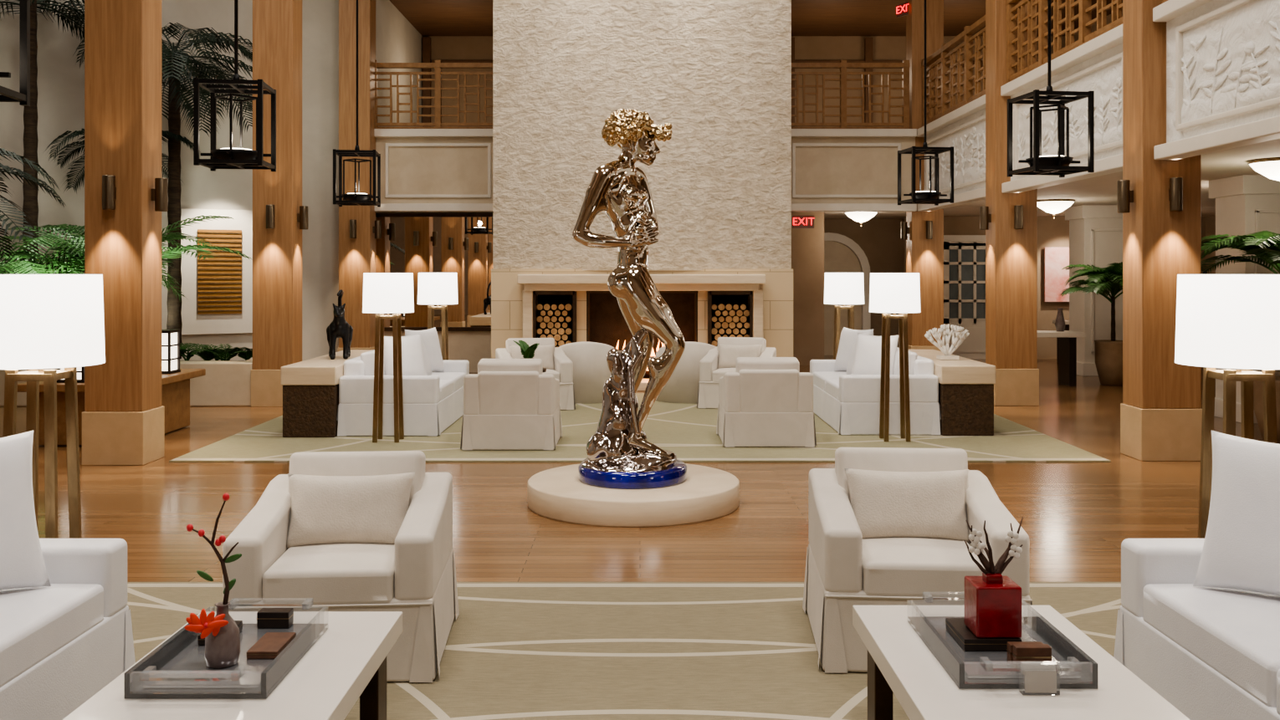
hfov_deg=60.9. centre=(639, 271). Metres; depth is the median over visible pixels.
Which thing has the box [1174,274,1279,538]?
floor lamp
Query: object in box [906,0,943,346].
shaft
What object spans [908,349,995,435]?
console table
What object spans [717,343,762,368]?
lumbar pillow
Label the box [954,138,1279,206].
ceiling
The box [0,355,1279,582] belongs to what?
floor
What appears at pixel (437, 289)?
floor lamp
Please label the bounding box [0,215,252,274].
palm
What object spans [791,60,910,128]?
balcony railing
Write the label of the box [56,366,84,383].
paper lantern
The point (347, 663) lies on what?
coffee table
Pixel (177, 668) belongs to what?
acrylic tray
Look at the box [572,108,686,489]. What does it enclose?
figure statue
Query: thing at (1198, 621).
slipcovered sofa
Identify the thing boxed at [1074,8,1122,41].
wall
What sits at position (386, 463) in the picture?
cushion
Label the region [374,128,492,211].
panel
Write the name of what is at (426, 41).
trim
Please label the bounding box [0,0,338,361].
wall
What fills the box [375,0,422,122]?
wall
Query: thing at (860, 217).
dome light
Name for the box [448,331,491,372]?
wall
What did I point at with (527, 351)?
plant
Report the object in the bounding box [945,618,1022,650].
decorative box
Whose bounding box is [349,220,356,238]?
wall sconce
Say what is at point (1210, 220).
wall
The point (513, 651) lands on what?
area rug
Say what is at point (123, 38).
shaft
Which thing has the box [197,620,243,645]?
decorative box
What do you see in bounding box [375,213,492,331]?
wall mirror
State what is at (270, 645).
decorative box
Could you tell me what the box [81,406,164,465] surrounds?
stone plinth
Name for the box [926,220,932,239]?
wall sconce
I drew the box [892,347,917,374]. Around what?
cushion
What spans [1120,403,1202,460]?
stone plinth
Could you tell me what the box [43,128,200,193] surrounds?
fan palm
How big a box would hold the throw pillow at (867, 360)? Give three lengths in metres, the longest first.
0.520 x 0.520 x 0.180 m
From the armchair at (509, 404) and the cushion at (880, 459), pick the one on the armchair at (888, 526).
the cushion at (880, 459)
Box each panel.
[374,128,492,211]
[791,128,916,211]
[916,94,985,211]
[1000,24,1122,193]
[1152,0,1279,159]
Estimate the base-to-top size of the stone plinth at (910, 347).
0.440 m
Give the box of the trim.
[422,37,1038,122]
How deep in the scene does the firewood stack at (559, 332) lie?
15.07 m
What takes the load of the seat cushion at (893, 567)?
on the armchair at (888, 526)
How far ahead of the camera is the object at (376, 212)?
17.30 m
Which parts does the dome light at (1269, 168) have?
brass trim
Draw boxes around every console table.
[281,349,373,437]
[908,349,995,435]
[1037,330,1085,386]
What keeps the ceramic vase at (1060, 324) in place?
on the console table at (1067, 340)
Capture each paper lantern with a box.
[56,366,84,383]
[161,329,180,373]
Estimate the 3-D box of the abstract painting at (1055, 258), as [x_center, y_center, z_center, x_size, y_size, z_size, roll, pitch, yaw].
[7.800,0.050,19.920,0.780,1.000,0.050,0,0,0]
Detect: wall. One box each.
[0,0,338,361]
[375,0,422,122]
[422,35,1065,348]
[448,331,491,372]
[791,212,824,365]
[943,216,1205,358]
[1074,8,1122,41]
[1205,215,1215,274]
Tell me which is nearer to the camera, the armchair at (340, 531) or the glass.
the armchair at (340, 531)
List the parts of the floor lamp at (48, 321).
lamp shade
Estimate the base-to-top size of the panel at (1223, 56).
1.280 m
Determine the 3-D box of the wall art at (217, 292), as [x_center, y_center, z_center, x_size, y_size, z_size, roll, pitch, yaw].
[-6.249,0.000,16.171,1.120,1.850,0.081,0,0,-30]
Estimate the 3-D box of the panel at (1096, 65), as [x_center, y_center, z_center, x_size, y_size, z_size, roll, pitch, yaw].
[4.420,-1.580,11.325,0.220,1.280,3.350,0,0,0]
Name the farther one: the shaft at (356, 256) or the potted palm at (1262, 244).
the shaft at (356, 256)
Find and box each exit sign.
[792,215,814,228]
[896,1,908,17]
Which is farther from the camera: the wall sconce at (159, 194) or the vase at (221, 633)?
the wall sconce at (159, 194)
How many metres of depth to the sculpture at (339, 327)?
11.26 m
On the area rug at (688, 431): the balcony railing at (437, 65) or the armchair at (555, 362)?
the armchair at (555, 362)
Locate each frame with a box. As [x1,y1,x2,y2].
[824,232,870,330]
[943,235,985,358]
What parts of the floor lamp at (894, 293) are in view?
lamp shade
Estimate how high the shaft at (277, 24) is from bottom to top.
7.560 m
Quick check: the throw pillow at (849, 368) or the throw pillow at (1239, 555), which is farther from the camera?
the throw pillow at (849, 368)
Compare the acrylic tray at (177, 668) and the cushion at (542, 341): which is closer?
the acrylic tray at (177, 668)
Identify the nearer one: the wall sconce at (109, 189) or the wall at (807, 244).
the wall sconce at (109, 189)
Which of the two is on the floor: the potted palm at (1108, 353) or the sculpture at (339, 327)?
the potted palm at (1108, 353)
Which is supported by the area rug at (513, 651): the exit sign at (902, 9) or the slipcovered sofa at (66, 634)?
the slipcovered sofa at (66, 634)
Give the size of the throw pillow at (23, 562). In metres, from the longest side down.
0.570 x 0.570 x 0.180 m
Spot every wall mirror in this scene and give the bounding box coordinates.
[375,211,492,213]
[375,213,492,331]
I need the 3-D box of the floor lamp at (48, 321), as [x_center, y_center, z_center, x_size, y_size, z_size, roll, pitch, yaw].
[-2.460,0.799,4.470,0.472,1.576,0.472,0,0,0]
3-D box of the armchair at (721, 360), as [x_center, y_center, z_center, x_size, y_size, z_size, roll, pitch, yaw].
[1.170,1.186,12.900,0.852,0.796,0.852,0,0,14]
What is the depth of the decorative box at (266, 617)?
3.40 m
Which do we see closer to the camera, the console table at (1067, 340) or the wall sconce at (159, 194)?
the wall sconce at (159, 194)
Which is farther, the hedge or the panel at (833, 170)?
the panel at (833, 170)
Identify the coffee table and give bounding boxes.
[62,611,402,719]
[852,605,1190,719]
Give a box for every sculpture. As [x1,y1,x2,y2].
[326,289,353,359]
[924,324,969,360]
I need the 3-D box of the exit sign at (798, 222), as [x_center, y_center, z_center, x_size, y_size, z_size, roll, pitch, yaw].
[2.551,-0.780,16.994,0.342,0.200,0.053,0,0,0]
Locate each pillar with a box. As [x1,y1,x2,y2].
[1064,204,1122,376]
[1208,174,1279,423]
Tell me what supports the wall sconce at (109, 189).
attached to the shaft at (123, 38)
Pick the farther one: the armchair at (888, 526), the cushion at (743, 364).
the cushion at (743, 364)
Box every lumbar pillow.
[286,471,415,549]
[509,344,554,370]
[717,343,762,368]
[844,467,968,543]
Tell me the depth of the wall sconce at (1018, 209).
12.88 m
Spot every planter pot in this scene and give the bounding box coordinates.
[1094,339,1122,385]
[1253,375,1279,443]
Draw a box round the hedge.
[179,343,252,361]
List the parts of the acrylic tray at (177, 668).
silver inlay panel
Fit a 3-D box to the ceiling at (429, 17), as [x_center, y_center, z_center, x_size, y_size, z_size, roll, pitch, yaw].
[3.100,-4.625,19.025,14.600,0.150,3.950,0,0,0]
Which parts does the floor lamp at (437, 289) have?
lamp shade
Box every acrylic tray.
[124,599,327,699]
[907,592,1097,689]
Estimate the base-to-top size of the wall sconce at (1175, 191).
0.280 m
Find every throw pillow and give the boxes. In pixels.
[0,430,51,590]
[384,332,427,375]
[404,327,444,372]
[415,333,432,375]
[834,327,873,371]
[846,332,864,374]
[851,332,898,374]
[1192,430,1279,596]
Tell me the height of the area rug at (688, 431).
0.013 m
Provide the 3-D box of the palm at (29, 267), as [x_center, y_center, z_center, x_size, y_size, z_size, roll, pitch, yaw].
[-7.344,0.318,13.319,3.507,1.704,3.566,0,0,0]
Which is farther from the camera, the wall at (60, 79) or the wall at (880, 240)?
the wall at (880, 240)
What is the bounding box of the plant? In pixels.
[512,339,539,358]
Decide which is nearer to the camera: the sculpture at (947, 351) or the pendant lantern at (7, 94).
the pendant lantern at (7, 94)
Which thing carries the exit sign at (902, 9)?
attached to the shaft at (924, 257)
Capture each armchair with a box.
[222,450,459,682]
[460,358,562,450]
[495,337,575,410]
[696,337,776,409]
[716,357,816,447]
[802,447,1032,673]
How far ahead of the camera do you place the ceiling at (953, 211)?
19.08 m
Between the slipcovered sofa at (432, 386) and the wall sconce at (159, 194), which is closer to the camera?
the wall sconce at (159, 194)
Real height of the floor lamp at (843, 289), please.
1.576 m
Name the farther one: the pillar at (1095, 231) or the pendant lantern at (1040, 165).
the pillar at (1095, 231)
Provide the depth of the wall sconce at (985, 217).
13.15 m
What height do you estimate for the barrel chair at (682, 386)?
0.738 m
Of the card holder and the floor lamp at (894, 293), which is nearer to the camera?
the card holder
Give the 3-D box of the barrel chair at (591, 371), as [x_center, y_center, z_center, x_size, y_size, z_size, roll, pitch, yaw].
[-0.660,1.215,13.440,0.820,0.738,0.700,0,0,0]
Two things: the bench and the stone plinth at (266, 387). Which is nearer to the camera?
the bench
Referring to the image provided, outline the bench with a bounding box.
[17,368,205,445]
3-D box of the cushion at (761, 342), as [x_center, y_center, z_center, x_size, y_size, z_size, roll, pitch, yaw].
[1.224,0.986,13.113,0.570,0.380,0.280,0,-9,14]
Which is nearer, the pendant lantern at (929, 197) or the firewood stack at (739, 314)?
the pendant lantern at (929, 197)
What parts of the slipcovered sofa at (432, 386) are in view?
frame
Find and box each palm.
[0,0,84,268]
[0,148,65,260]
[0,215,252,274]
[0,235,184,302]
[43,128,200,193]
[73,22,252,358]
[1058,261,1122,385]
[1201,230,1279,443]
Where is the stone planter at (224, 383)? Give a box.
[0,358,252,406]
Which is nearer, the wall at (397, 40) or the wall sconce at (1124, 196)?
the wall sconce at (1124, 196)
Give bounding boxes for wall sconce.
[102,174,116,209]
[151,178,167,211]
[266,204,274,228]
[296,205,307,230]
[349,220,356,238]
[373,220,381,239]
[901,221,909,240]
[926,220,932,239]
[979,206,991,230]
[1013,204,1023,229]
[1116,179,1133,213]
[1168,177,1182,211]
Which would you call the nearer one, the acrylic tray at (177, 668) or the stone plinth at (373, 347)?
the acrylic tray at (177, 668)
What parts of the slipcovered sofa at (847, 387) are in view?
frame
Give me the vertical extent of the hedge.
0.244 m
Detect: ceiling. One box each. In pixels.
[389,0,1122,35]
[791,206,1215,219]
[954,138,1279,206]
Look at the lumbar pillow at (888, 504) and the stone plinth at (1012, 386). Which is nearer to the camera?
the lumbar pillow at (888, 504)
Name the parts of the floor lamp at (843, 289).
lamp shade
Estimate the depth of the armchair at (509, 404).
9.65 m
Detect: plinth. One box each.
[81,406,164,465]
[250,369,282,406]
[337,346,374,352]
[527,463,739,527]
[908,345,942,351]
[993,368,1039,405]
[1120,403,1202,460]
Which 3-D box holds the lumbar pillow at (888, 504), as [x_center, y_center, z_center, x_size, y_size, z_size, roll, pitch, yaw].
[1.163,1.016,4.720,0.540,0.320,0.170,0,-16,4]
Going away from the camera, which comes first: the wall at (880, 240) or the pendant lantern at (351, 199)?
the pendant lantern at (351, 199)
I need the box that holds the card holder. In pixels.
[1018,661,1059,695]
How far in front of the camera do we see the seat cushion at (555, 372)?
12.42 m
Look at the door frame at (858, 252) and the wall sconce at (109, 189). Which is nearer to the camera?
the wall sconce at (109, 189)
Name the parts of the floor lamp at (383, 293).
lamp shade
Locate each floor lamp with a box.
[0,274,105,538]
[362,272,414,442]
[417,272,457,360]
[824,272,864,359]
[869,272,920,441]
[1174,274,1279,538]
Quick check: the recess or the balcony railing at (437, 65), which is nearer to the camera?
the balcony railing at (437, 65)
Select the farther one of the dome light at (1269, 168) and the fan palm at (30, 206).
the fan palm at (30, 206)
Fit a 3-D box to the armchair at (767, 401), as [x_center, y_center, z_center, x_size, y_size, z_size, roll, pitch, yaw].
[1.170,1.186,10.220,0.852,0.796,0.852,0,0,0]
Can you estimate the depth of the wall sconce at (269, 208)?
12.78 m
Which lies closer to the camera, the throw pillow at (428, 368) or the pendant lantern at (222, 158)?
the pendant lantern at (222, 158)
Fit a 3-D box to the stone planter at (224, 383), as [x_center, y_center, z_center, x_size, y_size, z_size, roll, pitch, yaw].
[-6.388,1.340,13.675,3.625,0.520,1.550,0,0,0]
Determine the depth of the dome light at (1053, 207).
15.33 m
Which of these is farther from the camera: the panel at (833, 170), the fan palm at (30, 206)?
the panel at (833, 170)
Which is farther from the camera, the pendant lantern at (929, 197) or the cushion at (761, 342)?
the cushion at (761, 342)
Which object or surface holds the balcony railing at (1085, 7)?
on the panel at (1096, 65)
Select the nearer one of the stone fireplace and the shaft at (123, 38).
the shaft at (123, 38)
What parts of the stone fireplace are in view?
niche frame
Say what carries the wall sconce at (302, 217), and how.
attached to the shaft at (277, 24)
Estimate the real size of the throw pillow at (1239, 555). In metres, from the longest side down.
0.570 x 0.570 x 0.180 m
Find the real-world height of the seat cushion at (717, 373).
0.176 m
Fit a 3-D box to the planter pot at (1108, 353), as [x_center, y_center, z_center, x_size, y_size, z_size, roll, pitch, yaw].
[6.700,1.285,15.400,0.504,0.610,0.504,0,0,0]
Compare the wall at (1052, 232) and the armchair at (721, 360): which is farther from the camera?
the wall at (1052, 232)
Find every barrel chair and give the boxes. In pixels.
[559,341,614,403]
[655,341,715,403]
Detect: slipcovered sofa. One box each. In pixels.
[0,430,135,719]
[337,327,469,436]
[809,327,941,435]
[1113,430,1279,719]
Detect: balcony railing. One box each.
[375,60,492,128]
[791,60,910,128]
[921,15,985,127]
[1005,0,1122,83]
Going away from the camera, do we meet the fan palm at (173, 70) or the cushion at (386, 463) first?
the cushion at (386, 463)
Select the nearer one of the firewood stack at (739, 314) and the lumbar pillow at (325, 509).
the lumbar pillow at (325, 509)
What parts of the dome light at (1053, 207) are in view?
lamp shade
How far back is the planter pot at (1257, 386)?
10.17 m
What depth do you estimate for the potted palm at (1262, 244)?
10.19 m
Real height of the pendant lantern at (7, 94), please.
5.600 m
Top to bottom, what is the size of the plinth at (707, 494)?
0.168 m
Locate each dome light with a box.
[844,211,878,226]
[1037,199,1075,218]
[1247,157,1279,181]
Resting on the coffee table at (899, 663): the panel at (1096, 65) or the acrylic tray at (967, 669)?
the acrylic tray at (967, 669)
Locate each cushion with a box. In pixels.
[262,542,394,604]
[288,450,425,508]
[360,349,385,375]
[477,358,542,374]
[506,337,554,357]
[542,368,559,380]
[711,368,735,383]
[716,337,766,356]
[735,357,799,373]
[834,447,968,503]
[862,537,985,598]
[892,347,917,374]
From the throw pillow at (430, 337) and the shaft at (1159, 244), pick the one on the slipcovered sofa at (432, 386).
the throw pillow at (430, 337)
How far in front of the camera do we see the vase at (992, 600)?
3.21 m
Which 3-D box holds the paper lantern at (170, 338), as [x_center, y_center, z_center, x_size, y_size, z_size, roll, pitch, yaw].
[-4.780,0.798,10.900,0.250,0.430,0.250,0,0,0]
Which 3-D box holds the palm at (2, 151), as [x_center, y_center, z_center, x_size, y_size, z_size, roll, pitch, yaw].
[-6.719,0.209,9.936,2.576,2.782,2.546,0,0,-19]
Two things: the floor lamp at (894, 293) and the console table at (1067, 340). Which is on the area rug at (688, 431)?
the floor lamp at (894, 293)
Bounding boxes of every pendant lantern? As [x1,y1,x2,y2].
[0,0,30,106]
[193,0,276,171]
[332,0,380,207]
[897,0,953,205]
[1007,0,1094,177]
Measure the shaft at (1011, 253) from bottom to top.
7.560 m
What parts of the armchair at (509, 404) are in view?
frame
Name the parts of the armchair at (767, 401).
frame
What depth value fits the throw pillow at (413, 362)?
10.87 m
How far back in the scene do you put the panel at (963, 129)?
14.96 m
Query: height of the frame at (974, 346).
2.270 m
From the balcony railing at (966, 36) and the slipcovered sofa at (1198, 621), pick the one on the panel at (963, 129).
the balcony railing at (966, 36)
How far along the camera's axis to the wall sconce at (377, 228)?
16.75 m
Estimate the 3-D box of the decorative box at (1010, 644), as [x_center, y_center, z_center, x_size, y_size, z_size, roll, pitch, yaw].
[1.100,1.089,3.100,0.101,0.060,0.030,0,0,0]
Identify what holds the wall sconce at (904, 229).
attached to the shaft at (924, 257)
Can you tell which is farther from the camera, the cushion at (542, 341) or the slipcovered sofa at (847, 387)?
the cushion at (542, 341)
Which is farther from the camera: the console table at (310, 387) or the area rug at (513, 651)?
the console table at (310, 387)
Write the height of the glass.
1.450 m
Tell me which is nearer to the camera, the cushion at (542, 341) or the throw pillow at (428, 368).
the throw pillow at (428, 368)
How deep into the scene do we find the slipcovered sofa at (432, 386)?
10.48 m
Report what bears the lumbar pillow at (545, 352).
on the armchair at (555, 362)
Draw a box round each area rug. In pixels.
[127,582,1121,719]
[168,393,1111,462]
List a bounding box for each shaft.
[84,0,161,411]
[252,0,302,369]
[338,0,375,348]
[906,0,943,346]
[985,0,1037,368]
[1122,0,1201,409]
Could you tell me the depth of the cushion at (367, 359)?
10.66 m
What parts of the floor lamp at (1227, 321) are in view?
lamp shade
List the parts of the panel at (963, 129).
carved panel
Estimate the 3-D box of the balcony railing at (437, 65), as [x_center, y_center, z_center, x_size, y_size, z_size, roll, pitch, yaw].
[-3.150,-2.760,16.980,2.100,1.080,0.100,0,0,0]
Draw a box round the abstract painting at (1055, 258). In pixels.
[1044,247,1069,302]
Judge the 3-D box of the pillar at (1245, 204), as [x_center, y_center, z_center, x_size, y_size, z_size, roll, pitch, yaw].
[6.800,0.290,11.800,0.900,2.620,0.700,0,0,0]
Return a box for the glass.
[949,249,985,318]
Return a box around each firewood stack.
[537,302,573,347]
[711,302,749,346]
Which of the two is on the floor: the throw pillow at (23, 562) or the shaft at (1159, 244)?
the shaft at (1159, 244)
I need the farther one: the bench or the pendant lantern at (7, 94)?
the bench
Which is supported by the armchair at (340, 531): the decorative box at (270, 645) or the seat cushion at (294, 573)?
the seat cushion at (294, 573)
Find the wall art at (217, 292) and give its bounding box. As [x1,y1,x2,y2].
[180,208,252,335]
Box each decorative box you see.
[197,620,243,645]
[245,632,296,659]
[256,608,293,628]
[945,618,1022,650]
[1006,641,1043,665]
[1012,644,1052,672]
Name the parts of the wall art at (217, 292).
woven panel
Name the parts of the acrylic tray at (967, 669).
silver inlay panel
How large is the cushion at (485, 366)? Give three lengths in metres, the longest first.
0.570 x 0.380 x 0.280 m
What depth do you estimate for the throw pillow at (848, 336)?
12.15 m
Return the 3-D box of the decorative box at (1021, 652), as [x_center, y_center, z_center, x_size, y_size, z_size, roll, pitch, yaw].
[1.100,1.084,3.050,0.101,0.070,0.030,0,0,0]
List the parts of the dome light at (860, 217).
lamp shade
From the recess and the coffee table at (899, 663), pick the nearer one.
the coffee table at (899, 663)
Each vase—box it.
[184,493,241,668]
[963,517,1023,638]
[1054,307,1065,331]
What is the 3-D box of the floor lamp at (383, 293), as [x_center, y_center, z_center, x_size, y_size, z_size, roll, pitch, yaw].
[-2.360,0.799,10.200,0.472,1.576,0.472,0,0,0]
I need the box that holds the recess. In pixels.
[824,240,861,355]
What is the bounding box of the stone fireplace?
[491,0,793,391]

